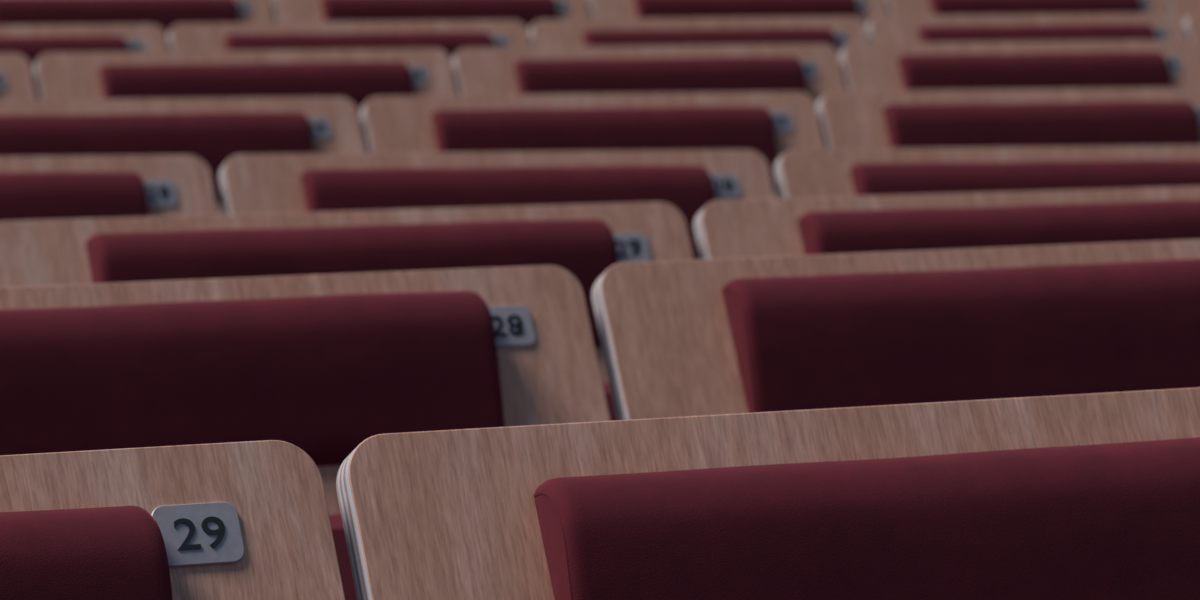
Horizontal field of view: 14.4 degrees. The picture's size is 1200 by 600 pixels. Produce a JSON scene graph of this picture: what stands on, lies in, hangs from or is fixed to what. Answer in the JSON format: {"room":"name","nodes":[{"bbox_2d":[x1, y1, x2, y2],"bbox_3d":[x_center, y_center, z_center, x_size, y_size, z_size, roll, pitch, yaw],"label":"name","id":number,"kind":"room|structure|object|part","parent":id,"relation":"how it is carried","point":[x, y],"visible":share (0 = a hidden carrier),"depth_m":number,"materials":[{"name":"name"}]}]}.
{"room":"auditorium","nodes":[
{"label":"auditorium","id":0,"kind":"room"},
{"bbox_3d":[0.521,0.880,4.202,13.500,0.644,13.000,-2,5,-26],"label":"floor","id":1,"kind":"structure","parent":0,"visible":0},
{"bbox_2d":[0,53,36,99],"bbox_3d":[-0.868,0.130,5.492,0.542,0.820,0.323,-2,5,-25],"label":"seat","id":2,"kind":"object","parent":1,"relation":"on","point":[16,77],"visible":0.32,"depth_m":5.69,"materials":[{"name":"brown wood"}]},
{"bbox_3d":[-0.729,-0.263,5.676,0.035,0.025,0.002,-2,-21,-25],"label":"number plate","id":3,"kind":"part","parent":2,"relation":"part of","materials":[{"name":"grey metal"}]},
{"bbox_2d":[0,24,167,99],"bbox_3d":[-0.785,0.045,6.351,0.542,0.820,0.323,-2,5,-25],"label":"seat","id":4,"kind":"object","parent":1,"relation":"on","point":[30,41],"visible":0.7,"depth_m":6.50,"materials":[{"name":"brown wood"}]},
{"bbox_3d":[-0.820,-0.211,6.404,0.542,0.345,0.015,-2,-21,-25],"label":"backrest","id":5,"kind":"part","parent":4,"relation":"part of","materials":[{"name":"brown wood"}]},
{"bbox_3d":[-0.646,-0.348,6.535,0.035,0.025,0.002,-2,-21,-25],"label":"number plate","id":6,"kind":"part","parent":4,"relation":"part of","materials":[{"name":"grey metal"}]},
{"bbox_2d":[0,155,216,221],"bbox_3d":[-0.526,0.297,3.935,0.537,0.820,0.323,-1,4,-25],"label":"seat","id":7,"kind":"object","parent":1,"relation":"on","point":[31,187],"visible":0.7,"depth_m":4.09,"materials":[{"name":"red fabric"}]},
{"bbox_3d":[-0.385,-0.093,4.121,0.035,0.025,0.002,-1,-22,-26],"label":"number plate","id":8,"kind":"part","parent":7,"relation":"part of","materials":[{"name":"silver metal"}]},
{"bbox_2d":[0,0,273,50],"bbox_3d":[-0.707,-0.070,7.280,0.542,0.820,0.323,-2,5,-25],"label":"seat","id":9,"kind":"object","parent":1,"relation":"on","point":[166,14],"visible":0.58,"depth_m":7.37,"materials":[{"name":"red fabric"}]},
{"bbox_3d":[-0.566,-0.462,7.464,0.035,0.025,0.002,-2,-21,-25],"label":"number plate","id":10,"kind":"part","parent":9,"relation":"part of","materials":[{"name":"grey metal"}]},
{"bbox_3d":[-0.741,-0.326,7.334,0.542,0.345,0.015,-2,-21,-25],"label":"backrest","id":11,"kind":"part","parent":9,"relation":"part of","materials":[{"name":"brown wood"}]},
{"bbox_2d":[0,440,344,599],"bbox_3d":[-0.284,0.482,1.610,0.537,0.820,0.323,-3,5,-26],"label":"seat","id":12,"kind":"object","parent":1,"relation":"on","point":[248,520],"visible":1,"depth_m":1.79,"materials":[{"name":"brown wood"}]},
{"bbox_3d":[-0.152,0.088,1.792,0.035,0.025,0.002,-3,-21,-26],"label":"number plate","id":13,"kind":"part","parent":12,"relation":"part of","materials":[{"name":"silver metal"}]},
{"bbox_2d":[0,97,365,214],"bbox_3d":[-0.442,0.209,4.827,0.542,0.820,0.323,-2,4,-25],"label":"seat","id":14,"kind":"object","parent":1,"relation":"on","point":[212,130],"visible":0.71,"depth_m":4.93,"materials":[{"name":"red fabric"}]},
{"bbox_3d":[-0.301,-0.182,5.012,0.035,0.025,0.002,-2,-22,-25],"label":"number plate","id":15,"kind":"part","parent":14,"relation":"part of","materials":[{"name":"silver metal"}]},
{"bbox_2d":[34,48,456,152],"bbox_3d":[-0.371,0.111,5.726,0.542,0.820,0.323,-2,5,-25],"label":"seat","id":16,"kind":"object","parent":1,"relation":"on","point":[358,76],"visible":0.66,"depth_m":5.80,"materials":[{"name":"brown wood"}]},
{"bbox_3d":[-0.232,-0.281,5.911,0.035,0.025,0.002,-2,-21,-25],"label":"number plate","id":17,"kind":"part","parent":16,"relation":"part of","materials":[{"name":"grey metal"}]},
{"bbox_2d":[0,265,609,599],"bbox_3d":[-0.188,0.408,2.505,0.537,0.820,0.323,-3,5,-25],"label":"seat","id":18,"kind":"object","parent":1,"relation":"on","point":[324,365],"visible":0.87,"depth_m":2.61,"materials":[{"name":"red fabric"}]},
{"bbox_2d":[329,514,356,599],"bbox_3d":[-0.167,0.268,2.449,0.485,0.317,0.054,-3,-21,-25],"label":"seat cushion","id":19,"kind":"object","parent":18,"relation":"on","point":[338,532],"depth_m":2.49,"materials":[{"name":"red fabric"}]},
{"bbox_3d":[-0.054,0.015,2.688,0.035,0.025,0.002,-3,-21,-25],"label":"number plate","id":20,"kind":"part","parent":18,"relation":"part of","materials":[{"name":"silver metal"}]},
{"bbox_2d":[0,202,693,420],"bbox_3d":[-0.117,0.355,3.264,0.537,0.820,0.323,-2,5,-25],"label":"seat","id":21,"kind":"object","parent":1,"relation":"on","point":[584,240],"visible":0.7,"depth_m":3.34,"materials":[{"name":"brown wood"}]},
{"bbox_2d":[602,383,616,420],"bbox_3d":[-0.096,0.215,3.208,0.485,0.317,0.054,-2,-21,-25],"label":"seat cushion","id":22,"kind":"object","parent":21,"relation":"on","point":[608,395],"depth_m":3.29,"materials":[{"name":"red fabric"}]},
{"bbox_3d":[0.019,-0.037,3.448,0.035,0.025,0.002,-2,-21,-25],"label":"number plate","id":23,"kind":"part","parent":21,"relation":"part of","materials":[{"name":"silver metal"}]},
{"bbox_2d":[167,20,530,94],"bbox_3d":[-0.288,0.026,6.584,0.542,0.820,0.323,-2,5,-25],"label":"seat","id":24,"kind":"object","parent":1,"relation":"on","point":[450,37],"visible":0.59,"depth_m":6.67,"materials":[{"name":"brown wood"}]},
{"bbox_3d":[-0.323,-0.230,6.638,0.542,0.345,0.015,-2,-21,-25],"label":"backrest","id":25,"kind":"part","parent":24,"relation":"part of","materials":[{"name":"brown wood"}]},
{"bbox_3d":[-0.148,-0.367,6.768,0.035,0.025,0.002,-2,-21,-25],"label":"number plate","id":26,"kind":"part","parent":24,"relation":"part of","materials":[{"name":"grey metal"}]},
{"bbox_2d":[271,0,589,45],"bbox_3d":[-0.209,-0.087,7.513,0.542,0.820,0.323,-2,5,-25],"label":"seat","id":27,"kind":"object","parent":1,"relation":"on","point":[527,12],"visible":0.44,"depth_m":7.58,"materials":[{"name":"red fabric"}]},
{"bbox_3d":[-0.243,-0.343,7.567,0.542,0.345,0.015,-2,-21,-25],"label":"backrest","id":28,"kind":"part","parent":27,"relation":"part of","materials":[{"name":"brown wood"}]},
{"bbox_3d":[-0.068,-0.479,7.697,0.035,0.025,0.002,-2,-21,-25],"label":"number plate","id":29,"kind":"part","parent":27,"relation":"part of","materials":[{"name":"grey metal"}]},
{"bbox_2d":[219,150,774,259],"bbox_3d":[-0.029,0.285,4.171,0.537,0.820,0.323,-1,4,-25],"label":"seat","id":30,"kind":"object","parent":1,"relation":"on","point":[688,181],"visible":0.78,"depth_m":4.25,"materials":[{"name":"brown wood"}]},
{"bbox_3d":[-0.061,0.029,4.226,0.537,0.345,0.015,-1,-22,-25],"label":"backrest","id":31,"kind":"part","parent":30,"relation":"part of","materials":[{"name":"brown wood"}]},
{"bbox_3d":[0.112,-0.105,4.356,0.035,0.025,0.002,-1,-22,-25],"label":"number plate","id":32,"kind":"part","parent":30,"relation":"part of","materials":[{"name":"silver metal"}]},
{"bbox_2d":[360,92,824,198],"bbox_3d":[0.054,0.194,5.061,0.542,0.820,0.323,-2,4,-25],"label":"seat","id":33,"kind":"object","parent":1,"relation":"on","point":[769,124],"visible":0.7,"depth_m":5.14,"materials":[{"name":"brown wood"}]},
{"bbox_3d":[0.196,-0.198,5.247,0.035,0.025,0.002,-2,-21,-25],"label":"number plate","id":34,"kind":"part","parent":33,"relation":"part of","materials":[{"name":"silver metal"}]},
{"bbox_2d":[452,44,845,105],"bbox_3d":[0.126,0.093,5.960,0.542,0.820,0.323,-2,5,-25],"label":"seat","id":35,"kind":"object","parent":1,"relation":"on","point":[814,70],"visible":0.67,"depth_m":6.04,"materials":[{"name":"brown wood"}]},
{"bbox_3d":[0.266,-0.299,6.144,0.035,0.025,0.002,-2,-21,-25],"label":"number plate","id":36,"kind":"part","parent":35,"relation":"part of","materials":[{"name":"grey metal"}]},
{"bbox_2d":[529,16,869,55],"bbox_3d":[0.210,0.007,6.817,0.542,0.820,0.323,-2,5,-25],"label":"seat","id":37,"kind":"object","parent":1,"relation":"on","point":[838,32],"visible":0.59,"depth_m":6.90,"materials":[{"name":"brown wood"}]},
{"bbox_3d":[0.350,-0.386,7.000,0.035,0.025,0.002,-2,-21,-25],"label":"number plate","id":38,"kind":"part","parent":37,"relation":"part of","materials":[{"name":"grey metal"}]},
{"bbox_2d":[587,0,887,26],"bbox_3d":[0.289,-0.105,7.744,0.542,0.820,0.323,-2,5,-25],"label":"seat","id":39,"kind":"object","parent":1,"relation":"on","point":[866,10],"visible":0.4,"depth_m":7.81,"materials":[{"name":"red fabric"}]},
{"bbox_3d":[0.431,-0.497,7.928,0.035,0.025,0.002,-2,-21,-25],"label":"number plate","id":40,"kind":"part","parent":39,"relation":"part of","materials":[{"name":"grey metal"}]},
{"bbox_2d":[336,387,1199,599],"bbox_3d":[0.210,0.460,1.846,0.537,0.820,0.323,-3,5,-25],"label":"seat","id":41,"kind":"object","parent":1,"relation":"on","point":[1094,496],"visible":1,"depth_m":1.89,"materials":[{"name":"red fabric"}]},
{"bbox_2d":[592,240,1199,419],"bbox_3d":[0.307,0.387,2.740,0.537,0.820,0.323,-2,5,-25],"label":"seat","id":42,"kind":"object","parent":1,"relation":"on","point":[700,337],"visible":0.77,"depth_m":2.77,"materials":[{"name":"red fabric"}]},
{"bbox_2d":[694,186,1199,258],"bbox_3d":[0.379,0.336,3.500,0.537,0.820,0.323,-2,5,-25],"label":"seat","id":43,"kind":"object","parent":1,"relation":"on","point":[745,228],"visible":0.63,"depth_m":3.55,"materials":[{"name":"red fabric"}]},
{"bbox_2d":[774,145,1199,197],"bbox_3d":[0.468,0.273,4.405,0.537,0.820,0.323,-1,4,-25],"label":"seat","id":44,"kind":"object","parent":1,"relation":"on","point":[799,173],"visible":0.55,"depth_m":4.46,"materials":[{"name":"brown wood"}]},
{"bbox_2d":[816,87,1199,148],"bbox_3d":[0.552,0.178,5.295,0.542,0.820,0.323,-2,4,-25],"label":"seat","id":45,"kind":"object","parent":1,"relation":"on","point":[1081,117],"visible":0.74,"depth_m":5.36,"materials":[{"name":"red fabric"}]},
{"bbox_2d":[839,40,1199,90],"bbox_3d":[0.624,0.075,6.192,0.542,0.820,0.323,-2,5,-25],"label":"seat","id":46,"kind":"object","parent":1,"relation":"on","point":[1102,63],"visible":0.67,"depth_m":6.26,"materials":[{"name":"brown wood"}]},
{"bbox_3d":[0.765,-0.317,6.375,0.035,0.025,0.002,-2,-21,-25],"label":"number plate","id":47,"kind":"part","parent":46,"relation":"part of","materials":[{"name":"grey metal"}]},
{"bbox_2d":[866,13,1187,42],"bbox_3d":[0.708,-0.012,7.048,0.542,0.820,0.323,-2,5,-25],"label":"seat","id":48,"kind":"object","parent":1,"relation":"on","point":[1122,26],"visible":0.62,"depth_m":7.13,"materials":[{"name":"brown wood"}]},
{"bbox_3d":[0.849,-0.405,7.231,0.035,0.025,0.002,-2,-21,-25],"label":"number plate","id":49,"kind":"part","parent":48,"relation":"part of","materials":[{"name":"grey metal"}]},
{"bbox_2d":[885,0,1169,15],"bbox_3d":[0.788,-0.123,7.974,0.542,0.820,0.323,-2,4,-25],"label":"seat","id":50,"kind":"object","parent":1,"relation":"on","point":[894,7],"visible":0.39,"depth_m":8.03,"materials":[{"name":"red fabric"}]},
{"bbox_3d":[0.930,-0.515,8.157,0.035,0.025,0.002,-2,-21,-25],"label":"number plate","id":51,"kind":"part","parent":50,"relation":"part of","materials":[{"name":"grey metal"}]},
{"bbox_2d":[1167,0,1199,21],"bbox_3d":[1.288,-0.140,8.203,0.542,0.820,0.323,-2,4,-25],"label":"seat","id":52,"kind":"object","parent":1,"relation":"on","point":[1183,9],"visible":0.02,"depth_m":8.19,"materials":[{"name":"brown wood"}]},
{"bbox_2d":[1183,13,1199,52],"bbox_3d":[1.207,-0.031,7.277,0.542,0.820,0.323,-2,5,-25],"label":"seat","id":53,"kind":"object","parent":1,"relation":"on","point":[1192,22],"visible":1,"depth_m":7.26,"materials":[{"name":"brown wood"}]}
]}

